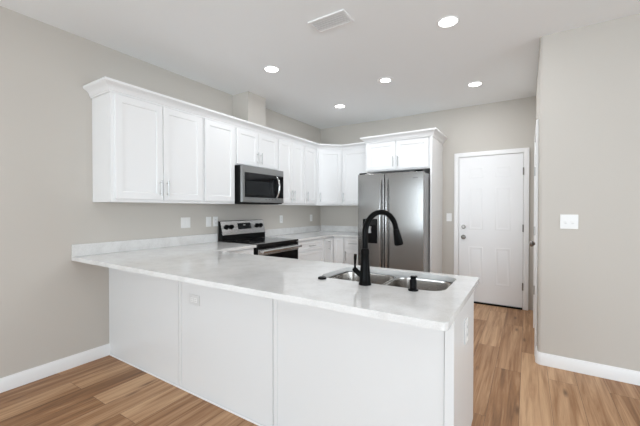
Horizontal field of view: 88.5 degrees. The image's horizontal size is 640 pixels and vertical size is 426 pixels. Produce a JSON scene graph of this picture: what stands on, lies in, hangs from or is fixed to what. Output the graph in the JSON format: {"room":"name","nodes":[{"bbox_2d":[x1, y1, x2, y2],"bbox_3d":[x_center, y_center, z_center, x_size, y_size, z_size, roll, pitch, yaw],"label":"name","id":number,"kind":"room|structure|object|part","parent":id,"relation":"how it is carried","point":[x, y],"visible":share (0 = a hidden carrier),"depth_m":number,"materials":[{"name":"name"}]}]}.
{"room":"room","nodes":[
{"label":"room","id":0,"kind":"room"},
{"bbox_2d":[0,6,320,377],"bbox_3d":[-2.223,-0.098,2.542,0.120,2.754,8.409,0,1,32],"label":"wall","id":1,"kind":"structure","parent":0,"point":[53,307],"depth_m":2.64,"materials":[{"name":"grey paint"}]},
{"bbox_2d":[0,343,109,392],"bbox_3d":[-3.119,1.248,1.013,0.016,0.100,4.598,0,1,32],"label":"baseboard","id":2,"kind":"structure","parent":1,"relation":"attached to","point":[18,379],"depth_m":2.59,"materials":[{"name":"white paint"}]},
{"bbox_2d":[71,233,217,256],"bbox_3d":[-1.642,0.304,3.333,0.020,0.101,1.496,0,1,32],"label":"backsplash","id":3,"kind":"structure","parent":1,"relation":"attached to","point":[87,249],"depth_m":3.15,"materials":[{"name":"white stone"}]},
{"bbox_2d":[92,92,202,203],"bbox_3d":[-1.569,-0.554,3.111,0.370,0.917,0.894,0,1,32],"label":"upper cabinet","id":4,"kind":"object","parent":1,"relation":"attached to","point":[143,152],"visible":0.96,"depth_m":2.89,"materials":[{"name":"white paint"}]},
{"bbox_3d":[-1.566,-0.548,2.857,0.020,0.857,0.413,0,1,32],"label":"door","id":5,"kind":"part","parent":4,"relation":"part of","materials":[{"name":"white paint"}]},
{"bbox_3d":[-1.447,-0.226,2.995,0.038,0.145,0.012,0,1,32],"label":"handle","id":6,"kind":"part","parent":4,"relation":"part of","materials":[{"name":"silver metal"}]},
{"bbox_3d":[-1.412,-0.227,3.052,0.038,0.145,0.012,0,1,32],"label":"handle","id":7,"kind":"part","parent":4,"relation":"part of","materials":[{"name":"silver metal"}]},
{"bbox_3d":[-1.338,-0.553,3.219,0.020,0.857,0.428,0,1,32],"label":"door","id":8,"kind":"part","parent":4,"relation":"part of","materials":[{"name":"white paint"}]},
{"bbox_2d":[83,76,365,150],"bbox_3d":[-0.724,-1.042,4.056,3.624,0.089,0.776,-1,1,-45],"label":"crown molding","id":9,"kind":"structure","parent":4,"relation":"attached to","point":[103,85],"depth_m":3.28,"materials":[{"name":"white paint"}]},
{"bbox_2d":[181,217,189,227],"bbox_3d":[-1.474,0.106,3.608,0.008,0.116,0.118,0,1,32],"label":"switch plate","id":10,"kind":"object","parent":1,"relation":"attached to","point":[185,221],"visible":1,"depth_m":3.60,"materials":[{"name":"white plastic"}]},
{"bbox_2d":[206,217,210,226],"bbox_3d":[-1.310,0.103,3.867,0.008,0.116,0.072,0,1,32],"label":"outlet","id":11,"kind":"object","parent":1,"relation":"attached to","point":[208,219],"visible":1,"depth_m":3.86,"materials":[{"name":"white plastic"}]},
{"bbox_2d":[213,217,217,225],"bbox_3d":[-1.256,0.102,3.954,0.008,0.116,0.072,0,1,32],"label":"outlet","id":12,"kind":"object","parent":1,"relation":"attached to","point":[215,219],"visible":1,"depth_m":3.95,"materials":[{"name":"white plastic"}]},
{"bbox_2d":[198,118,234,203],"bbox_3d":[-1.228,-0.561,3.685,0.332,0.917,0.440,0,1,32],"label":"upper cabinet","id":13,"kind":"object","parent":1,"relation":"attached to","point":[218,138],"visible":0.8,"depth_m":3.58,"materials":[{"name":"white paint"}]},
{"bbox_2d":[233,91,265,126],"bbox_3d":[-0.911,-1.286,4.233,0.275,0.419,0.315,0,1,32],"label":"cover","id":14,"kind":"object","parent":1,"relation":"attached to","point":[248,106],"depth_m":4.12,"materials":[{"name":"grey paint"}]},
{"bbox_2d":[234,127,276,169],"bbox_3d":[-0.889,-0.795,4.182,0.370,0.463,0.763,0,1,32],"label":"upper cabinet","id":15,"kind":"object","parent":1,"relation":"attached to","point":[253,149],"visible":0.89,"depth_m":4.05,"materials":[{"name":"white paint"}]},
{"bbox_3d":[-0.871,-0.782,3.954,0.020,0.416,0.358,0,1,32],"label":"door","id":16,"kind":"part","parent":15,"relation":"part of","materials":[{"name":"white paint"}]},
{"bbox_2d":[235,165,282,204],"bbox_3d":[-0.837,-0.334,4.155,0.492,0.446,0.757,0,1,32],"label":"microwave","id":17,"kind":"object","parent":15,"relation":"attached to","point":[253,185],"visible":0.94,"depth_m":3.97,"materials":[{"name":"silver metal"}]},
{"bbox_3d":[-0.540,-0.331,4.231,0.070,0.283,0.026,0,1,32],"label":"handle","id":18,"kind":"part","parent":17,"relation":"part of","materials":[{"name":"silver metal"}]},
{"bbox_3d":[-0.676,-0.786,4.262,0.020,0.416,0.360,0,1,32],"label":"door","id":19,"kind":"part","parent":15,"relation":"part of","materials":[{"name":"white paint"}]},
{"bbox_2d":[277,139,303,204],"bbox_3d":[-0.521,-0.575,4.766,0.370,0.917,0.612,0,1,32],"label":"upper cabinet","id":20,"kind":"object","parent":1,"relation":"attached to","point":[290,156],"visible":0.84,"depth_m":4.67,"materials":[{"name":"white paint"}]},
{"bbox_3d":[-0.482,-0.569,4.572,0.020,0.857,0.282,0,1,32],"label":"door","id":21,"kind":"part","parent":20,"relation":"part of","materials":[{"name":"white paint"}]},
{"bbox_3d":[-0.328,-0.572,4.816,0.020,0.857,0.283,0,1,32],"label":"door","id":22,"kind":"part","parent":20,"relation":"part of","materials":[{"name":"white paint"}]},
{"bbox_2d":[265,225,320,236],"bbox_3d":[-0.406,0.280,5.287,0.020,0.101,1.594,0,1,32],"label":"backsplash","id":23,"kind":"structure","parent":1,"relation":"attached to","point":[293,230],"depth_m":5.20,"materials":[{"name":"white stone"}]},
{"bbox_2d":[303,146,316,204],"bbox_3d":[-0.258,-0.580,5.183,0.370,0.917,0.372,0,1,32],"label":"upper cabinet","id":24,"kind":"object","parent":1,"relation":"attached to","point":[310,155],"visible":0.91,"depth_m":5.10,"materials":[{"name":"white paint"}]},
{"bbox_2d":[301,150,344,205],"bbox_3d":[0.104,-0.584,5.532,0.609,0.917,0.615,0,1,32],"label":"upper cabinet","id":25,"kind":"object","parent":1,"relation":"attached to","point":[329,162],"visible":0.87,"depth_m":5.31,"materials":[{"name":"white paint"}]},
{"bbox_3d":[0.157,-0.578,5.310,0.376,0.857,0.020,0,1,-13],"label":"door","id":26,"kind":"part","parent":25,"relation":"part of","materials":[{"name":"white paint"}]},
{"bbox_2d":[0,0,639,128],"bbox_3d":[0.532,-1.504,0.782,6.640,0.100,8.409,0,1,32],"label":"ceiling","id":27,"kind":"structure","parent":0,"point":[226,46],"depth_m":2.88,"materials":[{"name":"white paint"}]},
{"bbox_2d":[264,66,278,72],"bbox_3d":[-0.500,-1.481,3.388,0.160,0.008,0.160,0,1,32],"label":"recessed light","id":28,"kind":"object","parent":27,"relation":"in","point":[272,69],"visible":1,"depth_m":3.39,"materials":[{"name":"white paint"}]},
{"bbox_2d":[308,9,353,32],"bbox_3d":[0.083,-1.467,2.524,0.315,0.014,0.175,0,1,32],"label":"ceiling vent","id":29,"kind":"object","parent":27,"relation":"in","point":[339,18],"visible":1,"depth_m":2.51,"materials":[{"name":"white metal"}]},
{"bbox_2d":[334,104,345,107],"bbox_3d":[0.280,-1.496,4.605,0.160,0.008,0.160,0,1,32],"label":"recessed light","id":30,"kind":"object","parent":27,"relation":"in","point":[337,105],"visible":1,"depth_m":4.61,"materials":[{"name":"white paint"}]},
{"bbox_2d":[377,77,393,83],"bbox_3d":[0.733,-1.485,3.677,0.196,0.008,0.196,0,1,32],"label":"recessed light","id":31,"kind":"object","parent":27,"relation":"in","point":[383,80],"visible":1,"depth_m":3.68,"materials":[{"name":"white paint"}]},
{"bbox_2d":[437,15,458,27],"bbox_3d":[0.986,-1.471,2.529,0.160,0.008,0.160,0,1,32],"label":"recessed light","id":32,"kind":"object","parent":27,"relation":"in","point":[448,21],"visible":1,"depth_m":2.52,"materials":[{"name":"white paint"}]},
{"bbox_2d":[467,81,482,86],"bbox_3d":[1.791,-1.486,3.794,0.160,0.008,0.160,0,1,32],"label":"recessed light","id":33,"kind":"object","parent":27,"relation":"in","point":[477,83],"visible":1,"depth_m":3.80,"materials":[{"name":"white paint"}]},
{"bbox_2d":[0,303,639,425],"bbox_3d":[0.532,1.350,0.817,6.640,0.100,8.409,0,1,32],"label":"floor","id":34,"kind":"structure","parent":0,"point":[510,388],"depth_m":2.29,"materials":[{"name":"brown wood"}]},
{"bbox_2d":[229,248,253,254],"bbox_3d":[-1.124,0.825,3.550,0.669,0.883,0.577,0,1,32],"label":"base cabinet","id":35,"kind":"object","parent":34,"relation":"on","point":[251,250],"visible":0.02,"depth_m":3.52,"materials":[{"name":"white paint"}]},
{"bbox_2d":[218,219,301,258],"bbox_3d":[-0.726,0.677,4.097,0.719,1.164,0.759,0,1,32],"label":"range","id":36,"kind":"object","parent":34,"relation":"on","point":[235,230],"visible":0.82,"depth_m":4.06,"materials":[{"name":"silver metal"}]},
{"bbox_3d":[-0.979,0.182,4.251,0.047,0.166,0.751,0,1,32],"label":"control panel","id":37,"kind":"part","parent":36,"relation":"part of","materials":[{"name":"silver metal"}]},
{"bbox_2d":[224,237,297,246],"bbox_3d":[-0.722,0.352,4.091,0.568,0.026,0.759,0,1,32],"label":"cooktop","id":38,"kind":"object","parent":36,"relation":"in","point":[263,241],"depth_m":4.03,"materials":[{"name":"grey"}]},
{"bbox_3d":[-0.495,0.700,3.952,0.032,0.653,0.747,0,1,32],"label":"oven door","id":39,"kind":"part","parent":36,"relation":"part of","materials":[{"name":"black glass"}]},
{"bbox_3d":[-0.480,0.439,3.939,0.004,0.066,0.747,0,1,32],"label":"door trim","id":40,"kind":"part","parent":36,"relation":"part of","materials":[{"name":"silver metal"}]},
{"bbox_3d":[-0.450,0.424,3.920,0.066,0.034,0.719,0,1,32],"label":"handle","id":41,"kind":"part","parent":36,"relation":"part of","materials":[{"name":"silver metal"}]},
{"bbox_2d":[109,268,473,425],"bbox_3d":[-0.494,0.839,2.443,2.918,0.882,0.657,0,1,32],"label":"base cabinet","id":42,"kind":"object","parent":34,"relation":"on","point":[263,361],"visible":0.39,"depth_m":1.87,"materials":[{"name":"white paint"}]},
{"bbox_3d":[-1.466,0.835,2.685,1.016,0.882,0.008,0,1,32],"label":"panel","id":43,"kind":"part","parent":42,"relation":"part of","materials":[{"name":"white wood"}]},
{"bbox_3d":[-0.679,1.276,2.179,2.860,0.013,0.005,0,1,32],"label":"molding","id":44,"kind":"part","parent":42,"relation":"part of","materials":[{"name":"white paint"}]},
{"bbox_2d":[189,294,199,305],"bbox_3d":[-0.883,0.610,2.303,0.116,0.072,0.008,0,1,32],"label":"outlet","id":45,"kind":"object","parent":42,"relation":"attached to","point":[193,299],"visible":1,"depth_m":2.30,"materials":[{"name":"white plastic"}]},
{"bbox_3d":[-0.654,0.842,2.171,0.895,0.882,0.008,0,1,32],"label":"panel","id":46,"kind":"part","parent":42,"relation":"part of","materials":[{"name":"white wood"}]},
{"bbox_2d":[71,233,478,330],"bbox_3d":[-0.406,0.329,2.552,2.945,0.132,1.496,0,1,32],"label":"countertop","id":47,"kind":"structure","parent":42,"relation":"on","point":[203,260],"depth_m":1.95,"materials":[{"name":"white stone"}]},
{"bbox_2d":[352,209,402,285],"bbox_3d":[0.331,0.177,1.776,0.316,0.394,0.096,0,1,-24],"label":"faucet","id":48,"kind":"object","parent":47,"relation":"on","point":[363,273],"visible":1,"depth_m":1.71,"materials":[{"name":"black metal"}]},
{"bbox_3d":[0.187,0.257,1.746,0.017,0.079,0.017,0,1,32],"label":"lever","id":49,"kind":"part","parent":48,"relation":"part of","materials":[{"name":"black metal"}]},
{"bbox_3d":[0.330,0.083,1.776,0.254,0.206,0.030,0,1,-33],"label":"spout","id":50,"kind":"part","parent":48,"relation":"part of","materials":[{"name":"black metal"}]},
{"bbox_2d":[329,271,451,290],"bbox_3d":[0.394,0.507,1.921,0.714,0.202,0.428,0,1,32],"label":"sink","id":51,"kind":"object","parent":47,"relation":"in","point":[382,279],"visible":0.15,"depth_m":2.05,"materials":[{"name":"silver metal"}]},
{"bbox_3d":[0.244,0.506,2.016,0.360,0.202,0.428,0,1,32],"label":"bowl","id":52,"kind":"part","parent":51,"relation":"part of","materials":[{"name":"silver metal"}]},
{"bbox_3d":[0.544,0.508,1.826,0.358,0.202,0.428,0,1,32],"label":"bowl","id":53,"kind":"part","parent":51,"relation":"part of","materials":[{"name":"silver metal"}]},
{"bbox_2d":[408,275,417,291],"bbox_3d":[0.461,0.340,1.607,0.049,0.070,0.081,0,1,32],"label":"soap dispenser","id":54,"kind":"object","parent":47,"relation":"on","point":[413,282],"visible":1,"depth_m":1.58,"materials":[{"name":"black"}]},
{"bbox_3d":[0.132,0.848,1.674,0.956,0.882,0.008,0,1,32],"label":"panel","id":55,"kind":"part","parent":42,"relation":"part of","materials":[{"name":"white wood"}]},
{"bbox_3d":[0.553,0.851,1.405,0.039,0.882,0.014,0,1,32],"label":"corner post","id":56,"kind":"part","parent":42,"relation":"part of","materials":[{"name":"white wood"}]},
{"bbox_3d":[0.718,0.848,1.655,0.026,0.882,0.586,0,1,32],"label":"panel","id":57,"kind":"part","parent":42,"relation":"part of","materials":[{"name":"white wood"}]},
{"bbox_2d":[465,317,467,344],"bbox_3d":[0.735,0.590,1.645,0.008,0.116,0.072,0,1,32],"label":"outlet","id":58,"kind":"object","parent":42,"relation":"attached to","point":[466,320],"visible":1,"depth_m":1.63,"materials":[{"name":"white plastic"}]},
{"bbox_2d":[298,238,322,261],"bbox_3d":[-0.375,0.811,4.736,0.669,0.883,0.679,0,1,32],"label":"base cabinet","id":59,"kind":"object","parent":34,"relation":"on","point":[312,250],"visible":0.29,"depth_m":4.60,"materials":[{"name":"white paint"}]},
{"bbox_3d":[-0.132,0.677,4.581,0.020,0.285,0.640,0,1,32],"label":"drawer","id":60,"kind":"part","parent":59,"relation":"part of","materials":[{"name":"white paint"}]},
{"bbox_3d":[-0.132,0.453,4.578,0.020,0.133,0.640,0,1,32],"label":"drawer","id":61,"kind":"part","parent":59,"relation":"part of","materials":[{"name":"white paint"}]},
{"bbox_2d":[323,237,344,263],"bbox_3d":[0.112,0.802,5.370,0.814,0.882,0.909,0,1,32],"label":"base cabinet","id":62,"kind":"object","parent":34,"relation":"on","point":[333,247],"visible":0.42,"depth_m":5.02,"materials":[{"name":"white paint"}]},
{"bbox_2d":[260,225,357,241],"bbox_3d":[0.071,0.299,4.985,1.149,0.132,1.594,0,1,32],"label":"countertop","id":63,"kind":"structure","parent":62,"relation":"on","point":[304,233],"depth_m":5.19,"materials":[{"name":"white stone"}]},
{"bbox_3d":[0.129,0.758,4.995,0.020,0.753,0.250,0,1,32],"label":"door","id":64,"kind":"part","parent":62,"relation":"part of","materials":[{"name":"white paint"}]},
{"bbox_3d":[0.288,0.757,5.061,0.171,0.753,0.020,0,1,32],"label":"door","id":65,"kind":"part","parent":62,"relation":"part of","materials":[{"name":"white paint"}]},
{"bbox_2d":[344,237,357,264],"bbox_3d":[0.661,0.806,5.165,0.331,0.883,0.669,0,1,32],"label":"base cabinet","id":66,"kind":"object","parent":34,"relation":"on","point":[351,244],"visible":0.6,"depth_m":4.94,"materials":[{"name":"white paint"}]},
{"bbox_3d":[0.508,0.456,4.918,0.308,0.148,0.020,0,1,32],"label":"drawer","id":67,"kind":"part","parent":66,"relation":"part of","materials":[{"name":"white paint"}]},
{"bbox_3d":[0.508,0.840,4.923,0.308,0.590,0.020,0,1,32],"label":"door","id":68,"kind":"part","parent":66,"relation":"part of","materials":[{"name":"white paint"}]},
{"bbox_2d":[358,169,429,271],"bbox_3d":[1.122,0.350,4.677,0.902,1.804,0.934,0,1,32],"label":"refrigerator","id":69,"kind":"object","parent":34,"relation":"on","point":[406,195],"visible":0.64,"depth_m":4.29,"materials":[{"name":"grey metal"}]},
{"bbox_3d":[0.703,0.325,4.499,0.383,1.710,0.058,0,1,32],"label":"door","id":70,"kind":"part","parent":69,"relation":"part of","materials":[{"name":"silver metal"}]},
{"bbox_3d":[0.801,0.197,4.365,0.030,1.310,0.068,0,1,32],"label":"handle","id":71,"kind":"part","parent":69,"relation":"part of","materials":[{"name":"silver metal"}]},
{"bbox_3d":[0.873,0.197,4.319,0.030,1.310,0.068,0,1,32],"label":"handle","id":72,"kind":"part","parent":69,"relation":"part of","materials":[{"name":"silver metal"}]},
{"bbox_3d":[1.088,0.328,4.255,0.509,1.710,0.058,0,1,32],"label":"door","id":73,"kind":"part","parent":69,"relation":"part of","materials":[{"name":"silver metal"}]},
{"bbox_2d":[430,136,442,273],"bbox_3d":[1.622,0.111,4.574,0.026,2.284,0.627,0,1,32],"label":"end panel","id":74,"kind":"object","parent":34,"relation":"on","point":[436,147],"visible":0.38,"depth_m":4.49,"materials":[{"name":"white paint"}]},
{"bbox_2d":[321,96,535,309],"bbox_3d":[1.419,-0.130,5.143,3.256,2.754,0.120,0,1,32],"label":"wall","id":75,"kind":"structure","parent":0,"point":[510,124],"depth_m":4.72,"materials":[{"name":"grey paint"}]},
{"bbox_2d":[321,225,357,231],"bbox_3d":[0.500,0.276,5.645,1.128,0.101,0.020,0,1,32],"label":"backsplash","id":76,"kind":"structure","parent":75,"relation":"attached to","point":[323,227],"depth_m":5.73,"materials":[{"name":"white stone"}]},
{"bbox_2d":[342,148,371,205],"bbox_3d":[0.661,-0.582,5.325,0.551,0.917,0.370,0,1,32],"label":"upper cabinet","id":77,"kind":"object","parent":75,"relation":"attached to","point":[353,161],"visible":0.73,"depth_m":5.26,"materials":[{"name":"white paint"}]},
{"bbox_2d":[366,136,429,173],"bbox_3d":[1.210,-0.816,4.803,0.926,0.435,0.662,0,1,32],"label":"upper cabinet","id":78,"kind":"object","parent":75,"relation":"attached to","point":[406,155],"visible":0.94,"depth_m":4.54,"materials":[{"name":"white paint"}]},
{"bbox_3d":[0.869,-0.807,4.683,0.438,0.384,0.020,0,1,32],"label":"door","id":79,"kind":"part","parent":78,"relation":"part of","materials":[{"name":"white paint"}]},
{"bbox_2d":[360,128,447,143],"bbox_3d":[1.212,-1.055,4.778,1.086,0.089,0.695,0,1,32],"label":"crown molding","id":80,"kind":"structure","parent":78,"relation":"attached to","point":[436,133],"depth_m":4.50,"materials":[{"name":"white paint"}]},
{"bbox_3d":[1.246,-0.804,4.444,0.439,0.384,0.020,0,1,32],"label":"door","id":81,"kind":"part","parent":78,"relation":"part of","materials":[{"name":"white paint"}]},
{"bbox_2d":[446,213,451,220],"bbox_3d":[1.878,0.062,4.778,0.072,0.116,0.008,0,1,32],"label":"switch plate","id":82,"kind":"object","parent":75,"relation":"attached to","point":[448,215],"visible":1,"depth_m":4.77,"materials":[{"name":"white plastic"}]},
{"bbox_2d":[454,147,529,309],"bbox_3d":[2.303,0.205,4.464,0.907,2.101,0.086,0,1,32],"label":"door","id":83,"kind":"structure","parent":75,"relation":"in","point":[491,209],"depth_m":4.45,"materials":[{"name":"white paint"}]},
{"bbox_2d":[536,13,639,370],"bbox_3d":[3.664,-0.100,2.706,3.144,2.754,1.839,0,1,32],"label":"wall partition","id":84,"kind":"structure","parent":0,"point":[588,86],"depth_m":2.59,"materials":[{"name":"grey paint"}]},
{"bbox_2d":[530,119,538,355],"bbox_3d":[2.148,0.220,3.279,0.096,2.101,0.884,0,1,32],"label":"door","id":85,"kind":"structure","parent":84,"relation":"in","point":[534,243],"depth_m":2.91,"materials":[{"name":"white paint"}]},
{"bbox_3d":[2.151,0.220,3.277,0.018,2.101,0.884,0,1,32],"label":"casing","id":86,"kind":"part","parent":85,"relation":"part of","materials":[{"name":"white paint"}]},
{"bbox_2d":[560,214,577,228],"bbox_3d":[2.014,0.071,2.654,0.118,0.116,0.016,0,1,32],"label":"switch plate","id":87,"kind":"object","parent":84,"relation":"attached to","point":[566,221],"visible":1,"depth_m":2.66,"materials":[{"name":"white plastic"}]},
{"bbox_2d":[535,346,639,385],"bbox_3d":[3.198,1.236,2.000,3.160,0.100,0.151,0,1,32],"label":"baseboard","id":88,"kind":"structure","parent":84,"relation":"attached to","point":[569,364],"depth_m":2.59,"materials":[{"name":"white paint"}]}
]}

